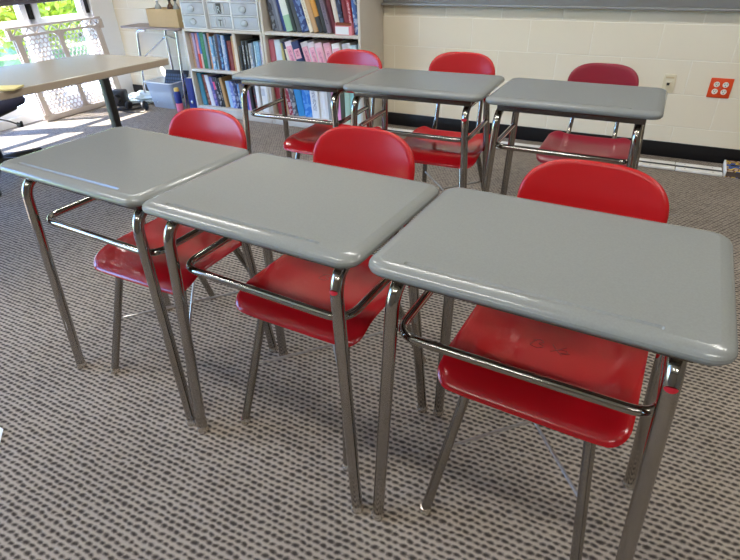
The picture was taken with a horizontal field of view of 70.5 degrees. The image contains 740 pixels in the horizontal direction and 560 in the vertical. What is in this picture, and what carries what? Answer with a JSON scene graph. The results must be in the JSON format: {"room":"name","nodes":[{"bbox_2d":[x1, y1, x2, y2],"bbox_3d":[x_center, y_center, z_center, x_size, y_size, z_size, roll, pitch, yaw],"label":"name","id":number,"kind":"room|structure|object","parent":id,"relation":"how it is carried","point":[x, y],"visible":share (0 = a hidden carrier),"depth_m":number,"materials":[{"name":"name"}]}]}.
{"room":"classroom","nodes":[
{"label":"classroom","id":0,"kind":"room"},
{"bbox_2d":[0,0,133,130],"bbox_3d":[-4.200,-1.477,2.277,0.150,2.750,6.984,14,36,23],"label":"wall","id":1,"kind":"structure","parent":0,"point":[104,9],"depth_m":5.12,"materials":[{"name":"white paint"}]},
{"bbox_2d":[0,4,56,120],"bbox_3d":[-3.153,-2.408,4.061,0.070,2.230,0.725,14,36,23],"label":"window","id":2,"kind":"structure","parent":1,"relation":"in","point":[23,20],"depth_m":4.57,"materials":[{"name":"white paint"}]},
{"bbox_2d":[24,0,89,103],"bbox_3d":[-4.181,-1.328,2.396,0.118,2.230,6.435,14,36,23],"label":"trim","id":3,"kind":"structure","parent":1,"relation":"attached to","point":[28,8],"depth_m":4.60,"materials":[{"name":"white paint"}]},
{"bbox_2d":[30,0,102,104],"bbox_3d":[-2.838,-2.741,4.574,0.070,2.230,0.530,14,36,23],"label":"window","id":4,"kind":"structure","parent":1,"relation":"in","point":[79,4],"depth_m":4.88,"materials":[{"name":"white paint"}]},
{"bbox_2d":[0,0,64,6],"bbox_3d":[-3.444,-2.360,3.248,0.018,1.330,3.480,14,36,23],"label":"window blind","id":5,"kind":"object","parent":4,"relation":"attached to","point":[2,2],"visible":1,"depth_m":4.39,"materials":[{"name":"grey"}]},
{"bbox_2d":[0,99,739,559],"bbox_3d":[-0.788,0.586,1.523,7.750,0.100,7.184,14,36,23],"label":"floor","id":6,"kind":"structure","parent":0,"point":[96,463],"depth_m":1.57,"materials":[{"name":"carpet"}]},
{"bbox_2d":[0,96,41,195],"bbox_3d":[-2.446,-1.142,3.267,0.727,1.038,0.740,-2,32,0],"label":"swivel chair","id":7,"kind":"object","parent":6,"relation":"on","point":[7,106],"visible":0.54,"depth_m":3.34,"materials":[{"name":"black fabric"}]},
{"bbox_2d":[3,16,120,120],"bbox_3d":[-2.760,-1.967,4.847,0.116,0.768,0.940,14,36,23],"label":"gate","id":8,"kind":"object","parent":6,"relation":"on","point":[47,115],"visible":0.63,"depth_m":4.78,"materials":[{"name":"beige plastic"}]},
{"bbox_2d":[0,54,168,127],"bbox_3d":[-1.891,-0.654,2.748,0.888,0.744,1.784,22,39,32],"label":"table","id":9,"kind":"object","parent":6,"relation":"on","point":[40,76],"visible":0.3,"depth_m":2.77,"materials":[{"name":"laminate"}]},
{"bbox_2d":[0,85,23,90],"bbox_3d":[-1.692,-0.868,2.371,0.200,0.008,0.090,-3,32,-1],"label":"notepad","id":10,"kind":"object","parent":9,"relation":"on","point":[2,87],"visible":1,"depth_m":2.36,"materials":[{"name":"yellow paper"}]},
{"bbox_2d":[112,89,141,110],"bbox_3d":[-2.354,-1.724,4.998,0.330,0.166,0.179,1,32,4],"label":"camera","id":11,"kind":"object","parent":6,"relation":"on","point":[121,96],"visible":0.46,"depth_m":4.97,"materials":[{"name":"black plastic"}]},
{"bbox_2d":[123,101,148,112],"bbox_3d":[-2.235,-1.648,4.951,0.282,0.087,0.186,4,33,9],"label":"headset","id":12,"kind":"object","parent":6,"relation":"on","point":[128,104],"visible":1,"depth_m":4.94,"materials":[{"name":"black plastic"}]},
{"bbox_2d":[0,127,277,426],"bbox_3d":[-0.700,-0.037,1.705,0.597,0.755,0.447,16,36,26],"label":"student desk","id":13,"kind":"object","parent":6,"relation":"on","point":[126,167],"visible":0.8,"depth_m":1.48,"materials":[{"name":"grey plastic"}]},
{"bbox_2d":[128,90,155,103],"bbox_3d":[-2.269,-1.816,5.207,0.297,0.124,0.299,-9,33,-12],"label":"crumpled bag","id":14,"kind":"object","parent":6,"relation":"on","point":[149,97],"visible":0.81,"depth_m":5.13,"materials":[{"name":"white plastic"}]},
{"bbox_2d":[120,23,187,107],"bbox_3d":[-1.944,-2.052,5.013,0.740,0.697,0.250,14,36,23],"label":"side table","id":15,"kind":"object","parent":6,"relation":"on","point":[141,27],"visible":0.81,"depth_m":4.88,"materials":[{"name":"grey metal"}]},
{"bbox_2d":[146,7,183,27],"bbox_3d":[-1.812,-2.371,4.720,0.375,0.145,0.160,14,36,23],"label":"cardboard box","id":16,"kind":"object","parent":15,"relation":"on","point":[164,17],"visible":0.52,"depth_m":4.65,"materials":[{"name":"brown cardboard"}]},
{"bbox_2d":[145,84,163,93],"bbox_3d":[-2.160,-1.914,5.338,0.380,0.126,0.056,14,36,23],"label":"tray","id":17,"kind":"object","parent":6,"relation":"on","point":[157,89],"visible":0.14,"depth_m":5.33,"materials":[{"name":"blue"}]},
{"bbox_2d":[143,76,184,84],"bbox_3d":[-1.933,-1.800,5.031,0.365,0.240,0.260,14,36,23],"label":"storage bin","id":18,"kind":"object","parent":6,"relation":"on","point":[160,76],"visible":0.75,"depth_m":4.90,"materials":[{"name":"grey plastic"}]},
{"bbox_2d":[164,69,188,97],"bbox_3d":[-1.860,-1.880,5.016,0.260,0.232,0.130,9,34,17],"label":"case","id":19,"kind":"object","parent":18,"relation":"in","point":[171,76],"visible":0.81,"depth_m":5.01,"materials":[{"name":"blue plastic"}]},
{"bbox_2d":[93,108,247,406],"bbox_3d":[-0.627,-0.099,1.747,0.412,0.811,0.538,14,36,23],"label":"chair","id":20,"kind":"object","parent":6,"relation":"on","point":[203,124],"visible":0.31,"depth_m":1.71,"materials":[{"name":"red plastic"}]},
{"bbox_2d":[174,87,183,111],"bbox_3d":[-1.774,-1.668,4.845,0.064,0.215,0.063,14,36,23],"label":"glue bottle","id":21,"kind":"object","parent":6,"relation":"on","point":[177,95],"visible":0.91,"depth_m":4.82,"materials":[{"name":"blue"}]},
{"bbox_2d":[184,76,196,107],"bbox_3d":[-1.599,-1.751,4.888,0.075,0.300,0.243,11,34,19],"label":"binder","id":22,"kind":"object","parent":6,"relation":"on","point":[188,80],"visible":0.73,"depth_m":4.78,"materials":[{"name":"blue plastic"}]},
{"bbox_2d":[182,28,272,123],"bbox_3d":[-1.129,-1.822,4.590,0.834,0.716,0.369,14,36,23],"label":"bookcase","id":23,"kind":"object","parent":6,"relation":"on","point":[237,113],"visible":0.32,"depth_m":4.53,"materials":[{"name":"beige wood"}]},
{"bbox_2d":[179,0,210,28],"bbox_3d":[-1.399,-2.344,4.370,0.260,0.412,0.321,14,36,23],"label":"drawer unit","id":24,"kind":"object","parent":23,"relation":"on","point":[194,13],"visible":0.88,"depth_m":4.32,"materials":[{"name":"white"}]},
{"bbox_2d":[191,32,199,67],"bbox_3d":[-1.460,-2.035,4.606,0.029,0.283,0.223,14,36,23],"label":"book","id":25,"kind":"object","parent":23,"relation":"on","point":[192,33],"visible":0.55,"depth_m":4.51,"materials":[{"name":"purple paper"}]},
{"bbox_2d":[196,72,208,104],"bbox_3d":[-1.458,-1.771,4.788,0.068,0.278,0.239,14,36,23],"label":"book","id":26,"kind":"object","parent":23,"relation":"on","point":[199,74],"visible":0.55,"depth_m":4.69,"materials":[{"name":"blue paper"}]},
{"bbox_2d":[198,32,208,68],"bbox_3d":[-1.385,-2.013,4.563,0.049,0.287,0.192,14,36,23],"label":"book","id":27,"kind":"object","parent":23,"relation":"on","point":[200,33],"visible":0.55,"depth_m":4.49,"materials":[{"name":"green paper"}]},
{"bbox_2d":[203,32,211,68],"bbox_3d":[-1.353,-1.998,4.545,0.026,0.279,0.194,14,36,23],"label":"book","id":28,"kind":"object","parent":23,"relation":"on","point":[204,34],"visible":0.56,"depth_m":4.47,"materials":[{"name":"blue paper"}]},
{"bbox_2d":[204,73,218,105],"bbox_3d":[-1.390,-1.741,4.748,0.071,0.265,0.198,14,36,23],"label":"book","id":29,"kind":"object","parent":23,"relation":"on","point":[206,76],"visible":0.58,"depth_m":4.67,"materials":[{"name":"white paper"}]},
{"bbox_2d":[208,36,217,69],"bbox_3d":[-1.298,-1.978,4.530,0.033,0.259,0.196,14,36,23],"label":"book","id":30,"kind":"object","parent":23,"relation":"on","point":[211,42],"visible":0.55,"depth_m":4.46,"materials":[{"name":"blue paper"}]},
{"bbox_2d":[208,74,219,105],"bbox_3d":[-1.354,-1.727,4.736,0.065,0.252,0.192,14,36,23],"label":"book","id":31,"kind":"object","parent":23,"relation":"on","point":[209,77],"visible":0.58,"depth_m":4.66,"materials":[{"name":"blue paper"}]},
{"bbox_2d":[214,33,221,69],"bbox_3d":[-1.238,-1.982,4.510,0.033,0.283,0.219,14,36,23],"label":"book","id":32,"kind":"object","parent":23,"relation":"on","point":[215,36],"visible":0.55,"depth_m":4.42,"materials":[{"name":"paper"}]},
{"bbox_2d":[206,0,232,29],"bbox_3d":[-1.149,-2.213,4.336,0.244,0.216,0.310,14,36,23],"label":"drawer unit","id":33,"kind":"object","parent":23,"relation":"on","point":[219,13],"visible":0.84,"depth_m":4.23,"materials":[{"name":"white"}]},
{"bbox_2d":[213,74,228,106],"bbox_3d":[-1.294,-1.720,4.723,0.058,0.252,0.234,14,36,23],"label":"book","id":34,"kind":"object","parent":23,"relation":"on","point":[214,78],"visible":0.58,"depth_m":4.63,"materials":[{"name":"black paper"}]},
{"bbox_2d":[216,33,226,69],"bbox_3d":[-1.208,-1.974,4.501,0.029,0.279,0.239,14,36,23],"label":"book","id":35,"kind":"object","parent":23,"relation":"on","point":[217,35],"visible":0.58,"depth_m":4.40,"materials":[{"name":"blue paper"}]},
{"bbox_2d":[220,33,230,69],"bbox_3d":[-1.180,-1.967,4.491,0.029,0.275,0.233,14,36,23],"label":"book","id":36,"kind":"object","parent":23,"relation":"on","point":[221,38],"visible":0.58,"depth_m":4.40,"materials":[{"name":"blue paper"}]},
{"bbox_2d":[219,75,232,106],"bbox_3d":[-1.243,-1.704,4.695,0.060,0.252,0.219,14,36,23],"label":"book","id":37,"kind":"object","parent":23,"relation":"on","point":[223,79],"visible":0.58,"depth_m":4.62,"materials":[{"name":"brown paper"}]},
{"bbox_2d":[222,34,231,70],"bbox_3d":[-1.168,-1.950,4.466,0.018,0.272,0.197,14,36,23],"label":"book","id":38,"kind":"object","parent":23,"relation":"on","point":[225,37],"visible":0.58,"depth_m":4.38,"materials":[{"name":"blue paper"}]},
{"bbox_2d":[225,79,233,107],"bbox_3d":[-1.186,-1.689,4.692,0.059,0.228,0.232,14,36,23],"label":"book","id":39,"kind":"object","parent":23,"relation":"on","point":[226,82],"visible":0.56,"depth_m":4.60,"materials":[{"name":"blue paper"}]},
{"bbox_2d":[226,40,234,70],"bbox_3d":[-1.125,-1.933,4.475,0.055,0.232,0.205,14,36,23],"label":"book","id":40,"kind":"object","parent":23,"relation":"on","point":[228,42],"visible":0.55,"depth_m":4.40,"materials":[{"name":"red paper"}]},
{"bbox_2d":[228,80,240,107],"bbox_3d":[-1.154,-1.672,4.664,0.055,0.227,0.214,14,36,23],"label":"book","id":41,"kind":"object","parent":23,"relation":"on","point":[232,81],"visible":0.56,"depth_m":4.58,"materials":[{"name":"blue paper"}]},
{"bbox_2d":[233,80,241,108],"bbox_3d":[-1.124,-1.654,4.644,0.041,0.216,0.193,14,36,23],"label":"book","id":42,"kind":"object","parent":23,"relation":"on","point":[235,83],"visible":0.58,"depth_m":4.57,"materials":[{"name":"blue paper"}]},
{"bbox_2d":[231,33,252,70],"bbox_3d":[-1.066,-1.943,4.431,0.035,0.294,0.222,14,36,23],"label":"book","id":43,"kind":"object","parent":23,"relation":"on","point":[236,38],"visible":0.44,"depth_m":4.35,"materials":[{"name":"beige paper"}]},
{"bbox_2d":[229,0,261,31],"bbox_3d":[-0.923,-2.223,4.157,0.270,0.412,0.321,14,36,23],"label":"drawer unit","id":44,"kind":"object","parent":23,"relation":"on","point":[245,14],"visible":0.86,"depth_m":4.10,"materials":[{"name":"white"}]},
{"bbox_2d":[240,37,257,69],"bbox_3d":[-0.997,-1.894,4.397,0.033,0.243,0.193,14,36,23],"label":"book","id":45,"kind":"object","parent":23,"relation":"on","point":[242,41],"visible":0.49,"depth_m":4.32,"materials":[{"name":"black paper"}]},
{"bbox_2d":[244,37,259,68],"bbox_3d":[-0.959,-1.896,4.399,0.029,0.243,0.224,14,36,23],"label":"book","id":46,"kind":"object","parent":23,"relation":"on","point":[246,42],"visible":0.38,"depth_m":4.31,"materials":[{"name":"beige paper"}]},
{"bbox_2d":[249,87,255,109],"bbox_3d":[-0.976,-1.613,4.568,0.042,0.221,0.198,14,36,23],"label":"book","id":47,"kind":"object","parent":23,"relation":"on","point":[251,94],"visible":0.14,"depth_m":4.50,"materials":[{"name":"black paper"}]},
{"bbox_2d":[255,86,263,111],"bbox_3d":[-0.913,-1.600,4.540,0.035,0.225,0.196,13,35,24],"label":"book","id":48,"kind":"object","parent":23,"relation":"on","point":[257,88],"visible":0.27,"depth_m":4.46,"materials":[{"name":"white paper"}]},
{"bbox_2d":[142,153,438,513],"bbox_3d":[-0.179,0.115,1.439,0.597,0.755,0.447,16,36,26],"label":"student desk","id":49,"kind":"object","parent":6,"relation":"on","point":[336,217],"visible":0.95,"depth_m":1.21,"materials":[{"name":"silver metal"}]},
{"bbox_2d":[232,60,378,157],"bbox_3d":[-0.295,-0.669,2.678,0.603,0.766,0.429,13,35,22],"label":"student desk","id":50,"kind":"object","parent":6,"relation":"on","point":[281,74],"visible":0.72,"depth_m":2.44,"materials":[{"name":"silver metal"}]},
{"bbox_2d":[258,0,383,127],"bbox_3d":[-0.375,-2.044,3.984,0.877,1.700,0.369,14,36,23],"label":"bookcase","id":51,"kind":"object","parent":6,"relation":"on","point":[369,37],"visible":0.33,"depth_m":3.99,"materials":[{"name":"beige wood"}]},
{"bbox_2d":[266,0,276,30],"bbox_3d":[-0.718,-2.121,4.113,0.083,0.273,0.218,14,36,23],"label":"book","id":52,"kind":"object","parent":51,"relation":"on","point":[268,2],"visible":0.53,"depth_m":4.04,"materials":[{"name":"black paper"}]},
{"bbox_2d":[274,87,281,113],"bbox_3d":[-0.712,-1.565,4.440,0.084,0.265,0.217,14,36,23],"label":"binder","id":53,"kind":"object","parent":51,"relation":"on","point":[277,90],"visible":0.16,"depth_m":4.36,"materials":[{"name":"red plastic"}]},
{"bbox_2d":[268,36,288,61],"bbox_3d":[-0.730,-1.836,4.270,0.065,0.264,0.207,14,36,23],"label":"binder","id":54,"kind":"object","parent":51,"relation":"on","point":[270,41],"visible":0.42,"depth_m":4.17,"materials":[{"name":"red"}]},
{"bbox_2d":[273,0,283,30],"bbox_3d":[-0.667,-2.093,4.079,0.076,0.260,0.204,14,36,23],"label":"book","id":55,"kind":"object","parent":51,"relation":"on","point":[274,1],"visible":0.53,"depth_m":4.01,"materials":[{"name":"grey paper"}]},
{"bbox_2d":[274,36,292,59],"bbox_3d":[-0.682,-1.820,4.242,0.073,0.265,0.190,14,36,23],"label":"binder","id":56,"kind":"object","parent":51,"relation":"on","point":[277,42],"visible":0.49,"depth_m":4.15,"materials":[{"name":"white plastic"}]},
{"bbox_2d":[278,0,292,31],"bbox_3d":[-0.593,-2.088,4.052,0.119,0.277,0.238,14,36,23],"label":"book","id":57,"kind":"object","parent":51,"relation":"on","point":[284,10],"visible":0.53,"depth_m":3.97,"materials":[{"name":"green paper"}]},
{"bbox_2d":[285,88,293,114],"bbox_3d":[-0.625,-1.552,4.424,0.082,0.254,0.233,14,36,23],"label":"binder","id":58,"kind":"object","parent":51,"relation":"on","point":[286,89],"visible":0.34,"depth_m":4.35,"materials":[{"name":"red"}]},
{"bbox_2d":[285,0,296,31],"bbox_3d":[-0.559,-2.063,4.024,0.094,0.262,0.199,14,36,23],"label":"book","id":59,"kind":"object","parent":51,"relation":"on","point":[286,1],"visible":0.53,"depth_m":3.96,"materials":[{"name":"grey paper"}]},
{"bbox_2d":[288,89,298,115],"bbox_3d":[-0.596,-1.532,4.391,0.086,0.254,0.203,14,36,23],"label":"binder","id":60,"kind":"object","parent":51,"relation":"on","point":[290,91],"visible":0.34,"depth_m":4.32,"materials":[{"name":"beige plastic"}]},
{"bbox_2d":[284,37,304,60],"bbox_3d":[-0.566,-1.795,4.199,0.128,0.263,0.205,14,36,23],"label":"binder","id":61,"kind":"object","parent":51,"relation":"on","point":[288,45],"visible":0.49,"depth_m":4.10,"materials":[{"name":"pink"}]},
{"bbox_2d":[289,0,301,31],"bbox_3d":[-0.524,-2.058,4.013,0.107,0.264,0.202,14,36,23],"label":"book","id":62,"kind":"object","parent":51,"relation":"on","point":[294,13],"visible":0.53,"depth_m":3.95,"materials":[{"name":"grey paper"}]},
{"bbox_2d":[293,89,304,115],"bbox_3d":[-0.540,-1.522,4.370,0.098,0.256,0.198,14,36,23],"label":"binder","id":63,"kind":"object","parent":51,"relation":"on","point":[298,93],"visible":0.4,"depth_m":4.30,"materials":[{"name":"blue plastic"}]},
{"bbox_2d":[293,0,308,32],"bbox_3d":[-0.476,-2.051,3.995,0.132,0.269,0.220,14,36,23],"label":"book","id":64,"kind":"object","parent":51,"relation":"on","point":[297,3],"visible":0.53,"depth_m":3.92,"materials":[{"name":"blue paper"}]},
{"bbox_2d":[291,37,312,61],"bbox_3d":[-0.506,-1.781,4.169,0.139,0.267,0.210,14,36,23],"label":"binder","id":65,"kind":"object","parent":51,"relation":"on","point":[296,46],"visible":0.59,"depth_m":4.07,"materials":[{"name":"blue plastic"}]},
{"bbox_2d":[301,90,312,116],"bbox_3d":[-0.466,-1.510,4.345,0.099,0.261,0.217,14,36,23],"label":"binder","id":66,"kind":"object","parent":51,"relation":"on","point":[305,93],"visible":0.34,"depth_m":4.27,"materials":[{"name":"blue plastic"}]},
{"bbox_2d":[300,0,313,32],"bbox_3d":[-0.432,-2.025,3.970,0.101,0.250,0.190,14,36,23],"label":"book","id":67,"kind":"object","parent":51,"relation":"on","point":[306,14],"visible":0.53,"depth_m":3.90,"materials":[{"name":"beige paper"}]},
{"bbox_2d":[300,37,322,61],"bbox_3d":[-0.429,-1.777,4.164,0.132,0.263,0.235,14,36,23],"label":"binder","id":68,"kind":"object","parent":51,"relation":"on","point":[304,45],"visible":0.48,"depth_m":4.06,"materials":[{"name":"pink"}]},
{"bbox_2d":[304,0,318,32],"bbox_3d":[-0.395,-2.028,3.961,0.116,0.262,0.208,14,36,23],"label":"book","id":69,"kind":"object","parent":51,"relation":"on","point":[307,2],"visible":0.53,"depth_m":3.89,"materials":[{"name":"brown paper"}]},
{"bbox_2d":[309,90,320,118],"bbox_3d":[-0.403,-1.484,4.302,0.084,0.258,0.206,14,36,23],"label":"binder","id":70,"kind":"object","parent":51,"relation":"on","point":[314,95],"visible":0.42,"depth_m":4.23,"materials":[{"name":"beige plastic"}]},
{"bbox_2d":[309,0,323,32],"bbox_3d":[-0.348,-2.027,3.956,0.116,0.262,0.238,14,36,23],"label":"book","id":71,"kind":"object","parent":51,"relation":"on","point":[312,2],"visible":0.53,"depth_m":3.87,"materials":[{"name":"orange paper"}]},
{"bbox_2d":[307,38,327,61],"bbox_3d":[-0.376,-1.752,4.122,0.126,0.262,0.216,14,36,23],"label":"binder","id":72,"kind":"object","parent":51,"relation":"on","point":[311,45],"visible":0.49,"depth_m":4.02,"materials":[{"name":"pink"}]},
{"bbox_2d":[315,0,327,32],"bbox_3d":[-0.313,-2.005,3.932,0.104,0.250,0.216,14,36,23],"label":"book","id":73,"kind":"object","parent":51,"relation":"on","point":[317,2],"visible":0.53,"depth_m":3.86,"materials":[{"name":"black paper"}]},
{"bbox_2d":[319,91,328,118],"bbox_3d":[-0.322,-1.480,4.291,0.086,0.260,0.231,14,36,23],"label":"binder","id":74,"kind":"object","parent":51,"relation":"on","point":[322,95],"visible":0.36,"depth_m":4.21,"materials":[{"name":"white plastic"}]},
{"bbox_2d":[315,38,333,62],"bbox_3d":[-0.324,-1.728,4.082,0.122,0.262,0.196,14,36,23],"label":"binder","id":75,"kind":"object","parent":51,"relation":"on","point":[319,47],"visible":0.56,"depth_m":3.98,"materials":[{"name":"pink plastic"}]},
{"bbox_2d":[319,0,332,33],"bbox_3d":[-0.280,-1.992,3.910,0.100,0.251,0.224,14,36,23],"label":"book","id":76,"kind":"object","parent":51,"relation":"on","point":[322,2],"visible":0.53,"depth_m":3.83,"materials":[{"name":"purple paper"}]},
{"bbox_2d":[327,92,331,119],"bbox_3d":[-0.270,-1.464,4.266,0.047,0.256,0.233,14,36,23],"label":"binder","id":77,"kind":"object","parent":51,"relation":"on","point":[329,96],"visible":0.24,"depth_m":4.18,"materials":[{"name":"grey plastic"}]},
{"bbox_2d":[325,0,334,33],"bbox_3d":[-0.235,-1.994,3.909,0.094,0.253,0.235,14,36,23],"label":"book","id":78,"kind":"object","parent":51,"relation":"on","point":[328,2],"visible":0.36,"depth_m":3.82,"materials":[{"name":"red paper"}]},
{"bbox_2d":[323,39,342,59],"bbox_3d":[-0.257,-1.717,4.061,0.114,0.262,0.209,14,36,23],"label":"binder","id":79,"kind":"object","parent":51,"relation":"on","point":[327,46],"visible":0.32,"depth_m":3.95,"materials":[{"name":"pink plastic"}]},
{"bbox_2d":[330,0,338,21],"bbox_3d":[-0.199,-1.988,3.890,0.089,0.260,0.234,14,36,23],"label":"book","id":80,"kind":"object","parent":51,"relation":"on","point":[333,3],"visible":0.22,"depth_m":3.79,"materials":[{"name":"beige paper"}]},
{"bbox_2d":[335,0,343,22],"bbox_3d":[-0.169,-1.965,3.860,0.079,0.252,0.210,14,36,23],"label":"book","id":81,"kind":"object","parent":51,"relation":"on","point":[338,2],"visible":0.22,"depth_m":3.77,"materials":[{"name":"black paper"}]},
{"bbox_2d":[331,39,353,52],"bbox_3d":[-0.188,-1.706,4.039,0.114,0.263,0.234,14,36,23],"label":"binder","id":82,"kind":"object","parent":51,"relation":"on","point":[337,46],"visible":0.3,"depth_m":3.91,"materials":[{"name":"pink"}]},
{"bbox_2d":[340,93,345,119],"bbox_3d":[-0.171,-1.425,4.201,0.045,0.255,0.201,13,35,24],"label":"binder","id":83,"kind":"object","parent":51,"relation":"on","point":[342,96],"visible":0.14,"depth_m":4.13,"materials":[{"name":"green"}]},
{"bbox_2d":[335,22,354,35],"bbox_3d":[-0.175,-1.836,3.813,0.140,0.085,0.084,14,36,23],"label":"box","id":84,"kind":"object","parent":51,"relation":"on","point":[340,28],"visible":0.76,"depth_m":3.78,"materials":[{"name":"pink"}]},
{"bbox_2d":[341,0,348,22],"bbox_3d":[-0.133,-1.954,3.841,0.080,0.253,0.195,14,36,23],"label":"book","id":85,"kind":"object","parent":51,"relation":"on","point":[343,2],"visible":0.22,"depth_m":3.76,"materials":[{"name":"red paper"}]},
{"bbox_2d":[344,93,350,122],"bbox_3d":[-0.130,-1.409,4.179,0.045,0.250,0.208,14,36,23],"label":"binder","id":86,"kind":"object","parent":51,"relation":"on","point":[347,95],"visible":0.33,"depth_m":4.10,"materials":[{"name":"green plastic"}]},
{"bbox_2d":[346,0,354,33],"bbox_3d":[-0.102,-1.937,3.817,0.065,0.247,0.193,14,36,23],"label":"book","id":87,"kind":"object","parent":51,"relation":"on","point":[348,2],"visible":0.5,"depth_m":3.73,"materials":[{"name":"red paper"}]},
{"bbox_2d":[351,0,357,34],"bbox_3d":[-0.064,-1.929,3.806,0.061,0.242,0.200,14,36,23],"label":"book","id":88,"kind":"object","parent":51,"relation":"on","point":[353,2],"visible":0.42,"depth_m":3.73,"materials":[{"name":"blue paper"}]},
{"bbox_2d":[235,126,425,471],"bbox_3d":[-0.114,0.024,1.528,0.412,0.811,0.538,15,36,25],"label":"chair","id":89,"kind":"object","parent":6,"relation":"on","point":[373,150],"visible":0.5,"depth_m":1.49,"materials":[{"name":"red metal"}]},
{"bbox_2d":[283,49,381,158],"bbox_3d":[-0.175,-0.716,2.704,0.412,0.811,0.538,15,36,24],"label":"chair","id":90,"kind":"object","parent":6,"relation":"on","point":[304,141],"visible":0.23,"depth_m":2.67,"materials":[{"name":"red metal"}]},
{"bbox_2d":[343,68,504,187],"bbox_3d":[0.239,-0.526,2.425,0.603,0.766,0.429,13,35,22],"label":"student desk","id":91,"kind":"object","parent":6,"relation":"on","point":[466,90],"visible":0.75,"depth_m":2.17,"materials":[{"name":"silver metal"}]},
{"bbox_2d":[389,52,494,238],"bbox_3d":[0.362,-0.640,2.558,0.412,0.811,0.538,13,35,22],"label":"chair","id":92,"kind":"object","parent":6,"relation":"on","point":[426,152],"visible":0.54,"depth_m":2.53,"materials":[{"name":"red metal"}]},
{"bbox_2d":[496,141,539,148],"bbox_3d":[0.999,-0.980,3.812,0.721,0.016,0.140,14,36,23],"label":"floor track","id":93,"kind":"object","parent":6,"relation":"on","point":[501,142],"visible":0.16,"depth_m":3.79,"materials":[{"name":"white"}]},
{"bbox_2d":[419,159,668,559],"bbox_3d":[0.420,0.185,1.249,0.412,0.811,0.538,16,36,26],"label":"chair","id":94,"kind":"object","parent":6,"relation":"on","point":[602,366],"visible":0.69,"depth_m":1.19,"materials":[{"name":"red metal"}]},
{"bbox_2d":[368,187,737,559],"bbox_3d":[0.353,0.259,1.187,0.597,0.755,0.447,15,36,25],"label":"student desk","id":95,"kind":"object","parent":6,"relation":"on","point":[666,290],"visible":1,"depth_m":0.94,"materials":[{"name":"silver metal"}]},
{"bbox_2d":[482,78,667,194],"bbox_3d":[0.788,-0.380,2.170,0.603,0.766,0.429,15,36,24],"label":"student desk","id":96,"kind":"object","parent":6,"relation":"on","point":[635,105],"visible":0.9,"depth_m":1.93,"materials":[{"name":"silver metal"}]},
{"bbox_2d":[536,63,638,165],"bbox_3d":[1.048,-0.621,2.558,0.400,0.746,0.522,14,36,23],"label":"chair","id":97,"kind":"object","parent":6,"relation":"on","point":[603,73],"visible":0.6,"depth_m":2.55,"materials":[{"name":"red plastic"}]},
{"bbox_2d":[638,158,674,170],"bbox_3d":[1.646,-0.816,3.522,0.725,0.016,0.140,14,36,23],"label":"floor track","id":98,"kind":"object","parent":6,"relation":"on","point":[643,162],"visible":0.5,"depth_m":3.40,"materials":[{"name":"white metal"}]},
{"bbox_2d":[675,162,722,176],"bbox_3d":[2.086,-0.704,3.324,0.259,0.016,0.140,14,36,23],"label":"floor track","id":99,"kind":"object","parent":6,"relation":"on","point":[682,167],"visible":1,"depth_m":3.31,"materials":[{"name":"white metal"}]},
{"bbox_2d":[723,160,739,178],"bbox_3d":[2.356,-0.675,3.248,0.276,0.038,0.224,15,36,25],"label":"picture book","id":100,"kind":"object","parent":6,"relation":"on","point":[731,169],"visible":1,"depth_m":3.24,"materials":[{"name":"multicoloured paper"}]},
{"bbox_2d":[112,0,739,149],"bbox_3d":[0.798,-2.333,3.405,7.750,2.750,0.100,14,36,23],"label":"wall","id":101,"kind":"structure","parent":0,"point":[698,47],"depth_m":3.52,"materials":[{"name":"paint"}]},
{"bbox_2d":[132,84,739,163],"bbox_3d":[0.827,-1.180,4.060,7.499,0.100,0.012,14,36,23],"label":"baseboard","id":102,"kind":"structure","parent":101,"relation":"attached to","point":[649,147],"depth_m":3.77,"materials":[{"name":"black plastic"}]},
{"bbox_2d":[381,0,739,11],"bbox_3d":[1.919,-2.101,2.763,4.140,1.212,0.054,14,36,23],"label":"whiteboard","id":103,"kind":"object","parent":101,"relation":"attached to","point":[670,5],"visible":1,"depth_m":3.30,"materials":[{"name":"grey"}]},
{"bbox_2d":[661,74,676,92],"bbox_3d":[1.910,-1.256,3.347,0.070,0.114,0.010,14,36,23],"label":"data jack","id":104,"kind":"object","parent":101,"relation":"attached to","point":[669,80],"visible":0.9,"depth_m":3.34,"materials":[{"name":"beige plastic"}]},
{"bbox_2d":[706,78,734,98],"bbox_3d":[2.166,-1.187,3.236,0.122,0.116,0.009,14,36,23],"label":"outlet","id":105,"kind":"object","parent":101,"relation":"attached to","point":[718,87],"visible":1,"depth_m":3.23,"materials":[{"name":"orange"}]},
{"label":"outside","id":106,"kind":"structure","parent":0,"visible":0},
{"bbox_2d":[0,35,89,66],"bbox_3d":[-12.810,-5.844,12.778,24.400,0.050,37.000,14,36,23],"label":"ground","id":107,"kind":"structure","parent":106,"point":[11,57],"depth_m":10.10,"materials":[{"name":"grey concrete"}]},
{"bbox_2d":[0,0,83,52],"bbox_3d":[-6.282,-4.993,9.634,2.032,1.592,2.071,14,36,23],"label":"leafy shrub","id":108,"kind":"object","parent":107,"relation":"on","point":[46,9],"visible":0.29,"depth_m":9.51,"materials":[{"name":"green plant"}]},
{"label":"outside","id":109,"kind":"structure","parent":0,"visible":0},
{"bbox_2d":[18,81,97,106],"bbox_3d":[-2.655,-3.291,8.207,2.450,0.015,37.000,14,36,23],"label":"path","id":110,"kind":"structure","parent":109,"point":[31,98],"depth_m":6.97,"materials":[{"name":"white concrete"}]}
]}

